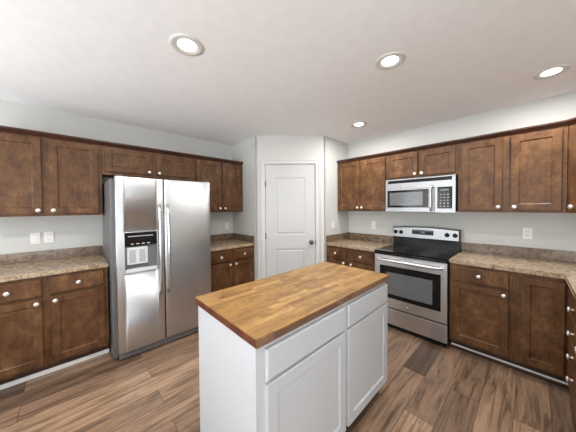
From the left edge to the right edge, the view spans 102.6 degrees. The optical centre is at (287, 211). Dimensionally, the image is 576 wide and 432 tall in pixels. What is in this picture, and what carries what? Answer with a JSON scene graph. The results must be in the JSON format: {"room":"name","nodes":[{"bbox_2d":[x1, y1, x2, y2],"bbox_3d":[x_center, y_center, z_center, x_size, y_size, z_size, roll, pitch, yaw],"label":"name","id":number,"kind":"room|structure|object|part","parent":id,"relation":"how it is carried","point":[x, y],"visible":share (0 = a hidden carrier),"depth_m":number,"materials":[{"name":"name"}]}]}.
{"room":"kitchen","nodes":[
{"label":"kitchen","id":0,"kind":"room"},
{"bbox_2d":[0,99,232,254],"bbox_3d":[-2.108,0.163,2.842,6.140,2.479,0.120,-2,2,-44],"label":"wall","id":1,"kind":"structure","parent":0,"point":[74,231],"depth_m":2.54,"materials":[{"name":"white paint"}]},
{"bbox_2d":[30,232,40,243],"bbox_3d":[-2.552,0.268,2.331,0.070,0.115,0.009,-2,2,-44],"label":"light switch","id":2,"kind":"object","parent":1,"relation":"attached to","point":[35,237],"visible":1,"depth_m":2.33,"materials":[{"name":"white plastic"}]},
{"bbox_2d":[44,231,53,242],"bbox_3d":[-2.484,0.265,2.397,0.070,0.115,0.008,-2,2,-44],"label":"wall outlet","id":3,"kind":"object","parent":1,"relation":"attached to","point":[48,236],"visible":1,"depth_m":2.40,"materials":[{"name":"white plastic"}]},
{"bbox_2d":[0,245,101,264],"bbox_3d":[-2.480,0.450,2.392,0.859,0.100,0.019,-2,2,-44],"label":"backsplash","id":4,"kind":"structure","parent":1,"relation":"attached to","point":[14,258],"depth_m":2.38,"materials":[{"name":"brown stone"}]},
{"bbox_2d":[0,131,102,216],"bbox_3d":[-2.366,-0.336,2.251,0.836,0.756,0.366,-2,2,-44],"label":"upper cabinet","id":5,"kind":"object","parent":1,"relation":"attached to","point":[40,176],"visible":0.97,"depth_m":2.17,"materials":[{"name":"brown wood"}]},
{"bbox_3d":[-2.415,-0.323,2.006,0.372,0.695,0.019,-2,2,-44],"label":"door","id":6,"kind":"part","parent":5,"relation":"part of","materials":[{"name":"brown wood"}]},
{"bbox_3d":[-2.116,-0.331,2.290,0.357,0.695,0.019,-2,2,-44],"label":"door","id":7,"kind":"part","parent":5,"relation":"part of","materials":[{"name":"brown wood"}]},
{"bbox_2d":[101,145,194,180],"bbox_3d":[-1.709,-0.569,2.872,0.977,0.325,0.366,-2,2,-44],"label":"upper cabinet","id":8,"kind":"object","parent":1,"relation":"attached to","point":[115,161],"visible":0.93,"depth_m":2.70,"materials":[{"name":"brown wood"}]},
{"bbox_2d":[0,125,242,164],"bbox_3d":[-1.645,-0.730,2.736,2.573,0.046,0.042,-2,2,-44],"label":"crown molding","id":9,"kind":"structure","parent":8,"relation":"attached to","point":[8,129],"depth_m":2.44,"materials":[{"name":"wood"}]},
{"bbox_3d":[-1.787,-0.559,2.599,0.435,0.256,0.019,-2,2,-44],"label":"door","id":10,"kind":"part","parent":8,"relation":"part of","materials":[{"name":"brown wood"}]},
{"bbox_3d":[-1.432,-0.569,2.937,0.435,0.256,0.019,-2,2,-44],"label":"door","id":11,"kind":"part","parent":8,"relation":"part of","materials":[{"name":"brown wood"}]},
{"bbox_2d":[194,158,242,211],"bbox_3d":[-1.079,-0.370,3.473,0.750,0.756,0.366,-2,2,-44],"label":"upper cabinet","id":12,"kind":"object","parent":1,"relation":"attached to","point":[224,179],"visible":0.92,"depth_m":3.39,"materials":[{"name":"brown wood"}]},
{"bbox_3d":[-1.108,-0.358,3.247,0.348,0.695,0.019,-2,2,-44],"label":"door","id":13,"kind":"part","parent":12,"relation":"part of","materials":[{"name":"brown wood"}]},
{"bbox_3d":[-0.842,-0.365,3.500,0.328,0.695,0.019,-2,2,-44],"label":"door","id":14,"kind":"part","parent":12,"relation":"part of","materials":[{"name":"brown wood"}]},
{"bbox_2d":[210,233,231,241],"bbox_3d":[-1.196,0.416,3.612,0.717,0.100,0.019,-2,2,-44],"label":"backsplash","id":15,"kind":"structure","parent":1,"relation":"attached to","point":[217,237],"depth_m":3.70,"materials":[{"name":"brown stone"}]},
{"bbox_2d":[232,136,257,280],"bbox_3d":[-0.658,0.135,3.679,0.120,2.479,0.662,-2,2,-44],"label":"wall","id":16,"kind":"structure","parent":0,"point":[245,222],"depth_m":3.51,"materials":[{"name":"white paint"}]},
{"bbox_2d":[232,233,253,242],"bbox_3d":[-0.720,0.412,3.647,0.019,0.100,0.623,-2,2,-44],"label":"backsplash","id":17,"kind":"structure","parent":16,"relation":"attached to","point":[247,238],"depth_m":3.61,"materials":[{"name":"brown stone"}]},
{"bbox_2d":[0,0,575,144],"bbox_3d":[0.403,-1.092,0.163,6.140,0.100,7.440,-2,2,-44],"label":"ceiling","id":18,"kind":"structure","parent":0,"point":[264,67],"depth_m":1.63,"materials":[{"name":"white paint"}]},
{"bbox_2d":[169,34,203,55],"bbox_3d":[-0.643,-1.057,1.469,0.200,0.011,0.200,-2,2,-44],"label":"recessed light","id":19,"kind":"object","parent":18,"relation":"in","point":[186,47],"visible":1,"depth_m":1.46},
{"bbox_2d":[351,122,366,127],"bbox_3d":[0.896,-1.097,2.912,0.200,0.011,0.200,-2,2,-44],"label":"recessed light","id":20,"kind":"object","parent":18,"relation":"in","point":[357,124],"visible":1,"depth_m":2.91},
{"bbox_2d":[375,52,405,69],"bbox_3d":[0.728,-1.070,1.645,0.200,0.011,0.200,-2,2,-44],"label":"recessed light","id":21,"kind":"object","parent":18,"relation":"in","point":[388,61],"visible":1,"depth_m":1.64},
{"bbox_2d":[532,64,570,79],"bbox_3d":[2.049,-1.083,1.796,0.200,0.011,0.200,-2,2,-44],"label":"recessed light","id":22,"kind":"object","parent":18,"relation":"in","point":[553,71],"visible":1,"depth_m":1.79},
{"bbox_2d":[0,326,575,431],"bbox_3d":[0.423,1.487,0.214,6.140,0.100,7.440,-2,2,-44],"label":"floor","id":23,"kind":"structure","parent":0,"point":[429,386],"depth_m":1.75,"materials":[{"name":"brown wood"}]},
{"bbox_2d":[0,267,108,384],"bbox_3d":[-2.253,0.979,2.172,0.840,0.876,0.660,-2,2,-44],"label":"base cabinet","id":24,"kind":"object","parent":23,"relation":"on","point":[46,322],"visible":0.99,"depth_m":1.98,"materials":[{"name":"brown wood"}]},
{"bbox_3d":[-2.205,0.642,1.812,0.372,0.140,0.019,-2,2,-44],"label":"drawer","id":25,"kind":"part","parent":24,"relation":"part of","materials":[{"name":"brown wood"}]},
{"bbox_3d":[-2.203,1.016,1.819,0.372,0.565,0.019,-2,2,-44],"label":"door","id":26,"kind":"part","parent":24,"relation":"part of","materials":[{"name":"brown wood"}]},
{"bbox_2d":[0,245,108,281],"bbox_3d":[-2.269,0.472,2.169,0.859,0.138,0.633,-2,2,-44],"label":"countertop","id":27,"kind":"structure","parent":24,"relation":"on","point":[25,265],"depth_m":2.22,"materials":[{"name":"stone"}]},
{"bbox_3d":[-1.904,0.634,2.098,0.362,0.140,0.019,-2,2,-44],"label":"drawer","id":28,"kind":"part","parent":24,"relation":"part of","materials":[{"name":"brown wood"}]},
{"bbox_3d":[-1.902,1.008,2.105,0.362,0.565,0.019,-2,2,-44],"label":"door","id":29,"kind":"part","parent":24,"relation":"part of","materials":[{"name":"brown wood"}]},
{"bbox_2d":[0,348,108,389],"bbox_3d":[-2.102,1.401,2.028,0.844,0.036,0.017,-2,2,-44],"label":"trim","id":30,"kind":"structure","parent":23,"relation":"on","point":[35,375],"depth_m":2.03,"materials":[{"name":"white wood"}]},
{"bbox_2d":[102,175,210,359],"bbox_3d":[-1.496,0.525,2.667,0.928,1.752,0.863,-2,2,-44],"label":"refrigerator","id":31,"kind":"object","parent":23,"relation":"on","point":[156,232],"visible":0.96,"depth_m":2.31,"materials":[{"name":"silver metal"}]},
{"bbox_3d":[-1.445,0.496,2.268,0.399,1.650,0.083,-2,2,-44],"label":"freezer door","id":32,"kind":"part","parent":31,"relation":"part of","materials":[{"name":"silver metal"}]},
{"bbox_3d":[-1.426,0.262,2.240,0.269,0.126,0.021,-2,2,-44],"label":"control panel","id":33,"kind":"part","parent":31,"relation":"part of","materials":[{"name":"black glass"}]},
{"bbox_3d":[-1.287,0.379,2.325,0.029,0.904,0.081,-2,2,-44],"label":"handle","id":34,"kind":"part","parent":31,"relation":"part of","materials":[{"name":"metal"}]},
{"bbox_3d":[-1.230,0.378,2.378,0.029,0.904,0.081,-2,2,-44],"label":"handle","id":35,"kind":"part","parent":31,"relation":"part of","materials":[{"name":"metal"}]},
{"bbox_3d":[-1.116,0.487,2.581,0.493,1.650,0.083,-2,2,-44],"label":"door","id":36,"kind":"part","parent":31,"relation":"part of","materials":[{"name":"silver metal"}]},
{"bbox_2d":[210,246,253,292],"bbox_3d":[-0.959,0.945,3.401,0.725,0.876,0.660,-2,2,-44],"label":"base cabinet","id":37,"kind":"object","parent":23,"relation":"on","point":[233,267],"visible":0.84,"depth_m":3.18,"materials":[{"name":"brown wood"}]},
{"bbox_3d":[-0.893,0.607,3.058,0.307,0.140,0.019,-2,2,-44],"label":"drawer","id":38,"kind":"part","parent":37,"relation":"part of","materials":[{"name":"brown wood"}]},
{"bbox_3d":[-0.890,0.982,3.066,0.307,0.565,0.019,-2,2,-44],"label":"door","id":39,"kind":"part","parent":37,"relation":"part of","materials":[{"name":"brown wood"}]},
{"bbox_2d":[210,233,254,251],"bbox_3d":[-0.977,0.438,3.397,0.737,0.138,0.633,-2,2,-44],"label":"countertop","id":40,"kind":"structure","parent":37,"relation":"on","point":[218,242],"depth_m":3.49,"materials":[{"name":"stone"}]},
{"bbox_3d":[-0.635,0.600,3.303,0.323,0.140,0.019,-2,2,-44],"label":"drawer","id":41,"kind":"part","parent":37,"relation":"part of","materials":[{"name":"brown wood"}]},
{"bbox_3d":[-0.633,0.975,3.310,0.323,0.565,0.019,-2,2,-44],"label":"door","id":42,"kind":"part","parent":37,"relation":"part of","materials":[{"name":"brown wood"}]},
{"bbox_2d":[198,282,387,431],"bbox_3d":[0.124,0.973,1.567,1.221,0.878,0.594,-2,2,-44],"label":"kitchen island","id":43,"kind":"object","parent":23,"relation":"on","point":[320,375],"visible":0.77,"depth_m":1.20,"materials":[{"name":"white paint"}]},
{"bbox_2d":[195,262,388,348],"bbox_3d":[0.115,0.512,1.558,1.242,0.040,0.613,-2,2,-44],"label":"island countertop","id":44,"kind":"structure","parent":43,"relation":"on","point":[260,312],"depth_m":1.32,"materials":[{"name":"brown wood"}]},
{"bbox_3d":[0.124,0.637,1.166,0.594,0.135,0.019,-2,2,-44],"label":"drawer","id":45,"kind":"part","parent":43,"relation":"part of","materials":[{"name":"white paint"}]},
{"bbox_3d":[0.125,1.017,1.175,0.594,0.595,0.019,-2,2,-44],"label":"door","id":46,"kind":"part","parent":43,"relation":"part of","materials":[{"name":"white paint"}]},
{"bbox_3d":[0.558,0.626,1.579,0.548,0.135,0.019,-2,2,-44],"label":"drawer","id":47,"kind":"part","parent":43,"relation":"part of","materials":[{"name":"white paint"}]},
{"bbox_3d":[0.559,1.006,1.588,0.548,0.595,0.019,-2,2,-44],"label":"door","id":48,"kind":"part","parent":43,"relation":"part of","materials":[{"name":"white paint"}]},
{"bbox_2d":[327,245,374,271],"bbox_3d":[1.038,0.931,3.352,0.660,0.876,0.756,-2,2,-44],"label":"base cabinet","id":49,"kind":"object","parent":23,"relation":"on","point":[361,259],"visible":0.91,"depth_m":3.10,"materials":[{"name":"brown wood"}]},
{"bbox_3d":[0.696,0.591,3.280,0.019,0.140,0.305,-2,2,-44],"label":"drawer","id":50,"kind":"part","parent":49,"relation":"part of","materials":[{"name":"brown wood"}]},
{"bbox_3d":[0.699,0.965,3.287,0.019,0.565,0.305,-2,2,-44],"label":"door","id":51,"kind":"part","parent":49,"relation":"part of","materials":[{"name":"brown wood"}]},
{"bbox_2d":[325,232,392,251],"bbox_3d":[1.044,0.424,3.350,0.633,0.138,0.758,-2,2,-44],"label":"countertop","id":52,"kind":"structure","parent":49,"relation":"on","point":[359,241],"depth_m":3.40,"materials":[{"name":"stone"}]},
{"bbox_3d":[0.955,0.595,3.007,0.019,0.140,0.327,-2,2,-44],"label":"drawer","id":53,"kind":"part","parent":49,"relation":"part of","materials":[{"name":"brown wood"}]},
{"bbox_3d":[0.958,0.969,3.015,0.019,0.565,0.327,-2,2,-44],"label":"door","id":54,"kind":"part","parent":49,"relation":"part of","materials":[{"name":"brown wood"}]},
{"bbox_2d":[374,226,460,346],"bbox_3d":[1.537,0.787,2.768,0.701,1.179,0.759,-2,2,-44],"label":"range","id":55,"kind":"object","parent":23,"relation":"on","point":[417,264],"visible":0.98,"depth_m":2.57,"materials":[{"name":"silver metal"}]},
{"bbox_3d":[1.306,0.571,2.546,0.070,0.028,0.694,-2,2,-44],"label":"handle","id":56,"kind":"part","parent":55,"relation":"part of","materials":[{"name":"silver metal"}]},
{"bbox_3d":[1.341,0.830,2.579,0.017,0.382,0.634,-2,2,-44],"label":"door glass","id":57,"kind":"part","parent":55,"relation":"part of","materials":[{"name":"black glass"}]},
{"bbox_3d":[1.328,0.500,2.566,0.024,0.021,0.759,-2,2,-44],"label":"trim","id":58,"kind":"part","parent":55,"relation":"part of","materials":[{"name":"silver metal"}]},
{"bbox_3d":[1.346,0.823,2.587,0.042,0.616,0.751,-2,2,-44],"label":"oven door","id":59,"kind":"part","parent":55,"relation":"part of","materials":[{"name":"silver metal"}]},
{"bbox_3d":[1.366,1.357,2.613,0.015,0.050,0.717,-2,2,-44],"label":"toe panel","id":60,"kind":"part","parent":55,"relation":"part of","materials":[{"name":"silver metal"}]},
{"bbox_2d":[375,244,458,260],"bbox_3d":[1.529,0.474,2.757,0.565,0.019,0.757,-2,2,-44],"label":"cooktop","id":61,"kind":"object","parent":55,"relation":"in","point":[423,252],"depth_m":2.69,"materials":[{"name":"black glass"}]},
{"bbox_3d":[1.350,1.235,2.597,0.045,0.183,0.751,-2,2,-44],"label":"storage drawer","id":62,"kind":"part","parent":55,"relation":"part of","materials":[{"name":"silver metal"}]},
{"bbox_2d":[449,263,512,362],"bbox_3d":[1.986,0.944,2.354,0.660,0.876,0.450,-2,2,-44],"label":"base cabinet","id":63,"kind":"object","parent":23,"relation":"on","point":[480,297],"visible":0.95,"depth_m":2.13,"materials":[{"name":"brown wood"}]},
{"bbox_3d":[1.778,0.980,2.152,0.019,0.565,0.404,-2,2,-44],"label":"door","id":64,"kind":"part","parent":63,"relation":"part of","materials":[{"name":"brown wood"}]},
{"bbox_3d":[1.775,0.606,2.144,0.019,0.140,0.404,-2,2,-44],"label":"drawer","id":65,"kind":"part","parent":63,"relation":"part of","materials":[{"name":"brown wood"}]},
{"bbox_2d":[451,342,567,384],"bbox_3d":[1.965,1.370,2.079,0.017,0.036,0.822,-2,2,-44],"label":"trim","id":66,"kind":"structure","parent":23,"relation":"on","point":[509,363],"depth_m":2.04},
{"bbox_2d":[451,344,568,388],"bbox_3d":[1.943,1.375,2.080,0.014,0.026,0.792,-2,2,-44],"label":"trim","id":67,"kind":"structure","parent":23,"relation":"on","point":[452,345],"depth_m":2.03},
{"bbox_2d":[511,272,568,382],"bbox_3d":[2.264,0.947,2.083,0.630,0.876,0.324,-2,2,-44],"label":"base cabinet","id":68,"kind":"object","parent":23,"relation":"on","point":[540,304],"visible":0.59,"depth_m":1.87,"materials":[{"name":"brown wood"}]},
{"bbox_2d":[566,288,575,419],"bbox_3d":[2.081,0.964,1.309,0.700,0.876,0.646,-2,2,-44],"label":"base cabinet","id":69,"kind":"object","parent":23,"relation":"on","point":[571,356],"visible":0.98,"depth_m":1.52,"materials":[{"name":"brown wood"}]},
{"bbox_2d":[449,242,575,299],"bbox_3d":[1.887,0.452,1.619,1.797,0.138,1.374,-2,2,-44],"label":"countertop","id":70,"kind":"structure","parent":69,"relation":"on","point":[561,264],"depth_m":2.18,"materials":[{"name":"stone"}]},
{"bbox_3d":[1.875,1.163,1.508,0.612,0.223,0.019,-2,2,-44],"label":"drawer","id":71,"kind":"part","parent":69,"relation":"part of","materials":[{"name":"brown wood"}]},
{"bbox_3d":[1.874,0.965,1.504,0.612,0.142,0.019,-2,2,-44],"label":"drawer","id":72,"kind":"part","parent":69,"relation":"part of","materials":[{"name":"brown wood"}]},
{"bbox_3d":[1.873,0.802,1.500,0.612,0.152,0.019,-2,2,-44],"label":"drawer","id":73,"kind":"part","parent":69,"relation":"part of","materials":[{"name":"brown wood"}]},
{"bbox_3d":[1.871,0.629,1.497,0.612,0.162,0.019,-2,2,-44],"label":"drawer","id":74,"kind":"part","parent":69,"relation":"part of","materials":[{"name":"brown wood"}]},
{"bbox_2d":[257,136,323,279],"bbox_3d":[0.040,0.135,3.436,0.974,2.479,0.120,0,1,-1],"label":"wall","id":75,"kind":"structure","parent":0,"point":[268,147],"depth_m":3.36,"materials":[{"name":"white paint"}]},
{"bbox_2d":[265,164,315,276],"bbox_3d":[0.035,0.339,3.366,0.746,2.050,0.106,0,1,-1],"label":"door","id":76,"kind":"structure","parent":75,"relation":"in","point":[290,189],"depth_m":3.38,"materials":[{"name":"white paint"}]},
{"bbox_2d":[261,160,319,278],"bbox_3d":[0.039,0.311,3.429,0.856,2.128,0.142,0,1,-1],"label":"trim","id":77,"kind":"structure","parent":75,"relation":"attached to","point":[263,162],"depth_m":3.36,"materials":[{"name":"white paint"}]},
{"bbox_2d":[324,136,348,261],"bbox_3d":[0.743,0.125,3.670,0.626,2.479,0.120,-2,2,-44],"label":"wall","id":78,"kind":"structure","parent":0,"point":[334,150],"depth_m":3.52,"materials":[{"name":"white paint"}]},
{"bbox_2d":[326,232,348,241],"bbox_3d":[0.793,0.401,3.622,0.623,0.100,0.019,-2,2,-44],"label":"backsplash","id":79,"kind":"structure","parent":78,"relation":"attached to","point":[329,238],"depth_m":3.59,"materials":[{"name":"brown stone"}]},
{"bbox_2d":[349,91,575,251],"bbox_3d":[1.627,0.126,3.279,0.120,2.479,4.390,-2,2,-44],"label":"wall","id":80,"kind":"structure","parent":0,"point":[554,231],"depth_m":2.57,"materials":[{"name":"white paint"}]},
{"bbox_2d":[338,156,386,210],"bbox_3d":[1.140,-0.386,3.422,0.366,0.756,0.772,-2,2,-44],"label":"upper cabinet","id":81,"kind":"object","parent":80,"relation":"attached to","point":[361,183],"visible":0.91,"depth_m":3.28,"materials":[{"name":"brown wood"}]},
{"bbox_3d":[0.910,-0.377,3.455,0.019,0.695,0.362,-2,2,-44],"label":"door","id":82,"kind":"part","parent":81,"relation":"part of","materials":[{"name":"brown wood"}]},
{"bbox_3d":[1.167,-0.373,3.185,0.019,0.695,0.353,-2,2,-44],"label":"door","id":83,"kind":"part","parent":81,"relation":"part of","materials":[{"name":"brown wood"}]},
{"bbox_2d":[349,232,392,242],"bbox_3d":[1.274,0.399,3.554,0.019,0.100,0.738,-2,2,-44],"label":"backsplash","id":84,"kind":"structure","parent":80,"relation":"attached to","point":[370,237],"depth_m":3.53,"materials":[{"name":"brown stone"}]},
{"bbox_2d":[371,221,375,228],"bbox_3d":[1.306,0.206,3.526,0.008,0.115,0.070,-2,2,-44],"label":"wall outlet","id":85,"kind":"object","parent":80,"relation":"attached to","point":[373,223],"visible":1,"depth_m":3.52,"materials":[{"name":"white plastic"}]},
{"bbox_2d":[387,144,457,179],"bbox_3d":[1.668,-0.582,2.860,0.366,0.348,0.763,-2,2,-44],"label":"upper cabinet","id":86,"kind":"object","parent":80,"relation":"attached to","point":[439,161],"visible":0.95,"depth_m":2.71,"materials":[{"name":"brown wood"}]},
{"bbox_3d":[1.435,-0.574,2.896,0.019,0.286,0.348,-2,2,-44],"label":"door","id":87,"kind":"part","parent":86,"relation":"part of","materials":[{"name":"brown wood"}]},
{"bbox_2d":[386,174,457,212],"bbox_3d":[1.647,-0.199,2.847,0.427,0.410,0.752,-2,2,-44],"label":"microwave","id":88,"kind":"object","parent":86,"relation":"attached to","point":[437,194],"visible":1,"depth_m":2.68,"materials":[{"name":"silver metal"}]},
{"bbox_3d":[1.449,-0.156,2.812,0.004,0.215,0.470,-2,2,-44],"label":"door glass","id":89,"kind":"part","parent":88,"relation":"part of","materials":[{"name":"grey glass"}]},
{"bbox_3d":[1.473,-0.134,2.818,0.040,0.280,0.551,-2,2,-44],"label":"door","id":90,"kind":"part","parent":88,"relation":"part of","materials":[{"name":"silver metal"}]},
{"bbox_3d":[1.617,-0.151,2.610,0.056,0.298,0.022,-2,2,-44],"label":"handle","id":91,"kind":"part","parent":88,"relation":"part of","materials":[{"name":"metal"}]},
{"bbox_3d":[1.693,-0.571,2.625,0.019,0.286,0.348,-2,2,-44],"label":"door","id":92,"kind":"part","parent":86,"relation":"part of","materials":[{"name":"brown wood"}]},
{"bbox_2d":[336,117,575,163],"bbox_3d":[1.658,-0.753,2.636,0.292,0.046,2.613,-1,1,-37],"label":"crown molding","id":93,"kind":"structure","parent":86,"relation":"attached to","point":[571,121],"depth_m":2.37,"materials":[{"name":"brown wood"}]},
{"bbox_2d":[458,126,567,212],"bbox_3d":[2.194,-0.371,2.312,0.366,0.756,0.756,-2,2,-44],"label":"upper cabinet","id":94,"kind":"object","parent":80,"relation":"attached to","point":[524,172],"visible":0.98,"depth_m":2.15,"materials":[{"name":"brown wood"}]},
{"bbox_3d":[1.965,-0.362,2.345,0.019,0.695,0.316,-2,2,-44],"label":"door","id":95,"kind":"part","parent":94,"relation":"part of","materials":[{"name":"brown wood"}]},
{"bbox_3d":[2.222,-0.359,2.074,0.019,0.695,0.316,-2,2,-44],"label":"door","id":96,"kind":"part","parent":94,"relation":"part of","materials":[{"name":"brown wood"}]},
{"bbox_2d":[462,242,575,262],"bbox_3d":[2.524,0.416,2.238,0.019,0.100,1.354,-2,2,-44],"label":"backsplash","id":97,"kind":"structure","parent":80,"relation":"attached to","point":[548,254],"depth_m":2.36,"materials":[{"name":"brown stone"}]},
{"bbox_2d":[523,228,532,238],"bbox_3d":[2.432,0.224,2.341,0.008,0.115,0.070,-2,2,-44],"label":"wall outlet","id":98,"kind":"object","parent":80,"relation":"attached to","point":[527,232],"visible":1,"depth_m":2.34,"materials":[{"name":"white plastic"}]},
{"bbox_2d":[567,124,575,212],"bbox_3d":[2.577,-0.362,1.736,0.604,0.756,0.608,-2,2,-44],"label":"upper cabinet","id":99,"kind":"object","parent":80,"relation":"attached to","point":[571,162],"visible":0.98,"depth_m":1.90,"materials":[{"name":"brown wood"}]}
]}

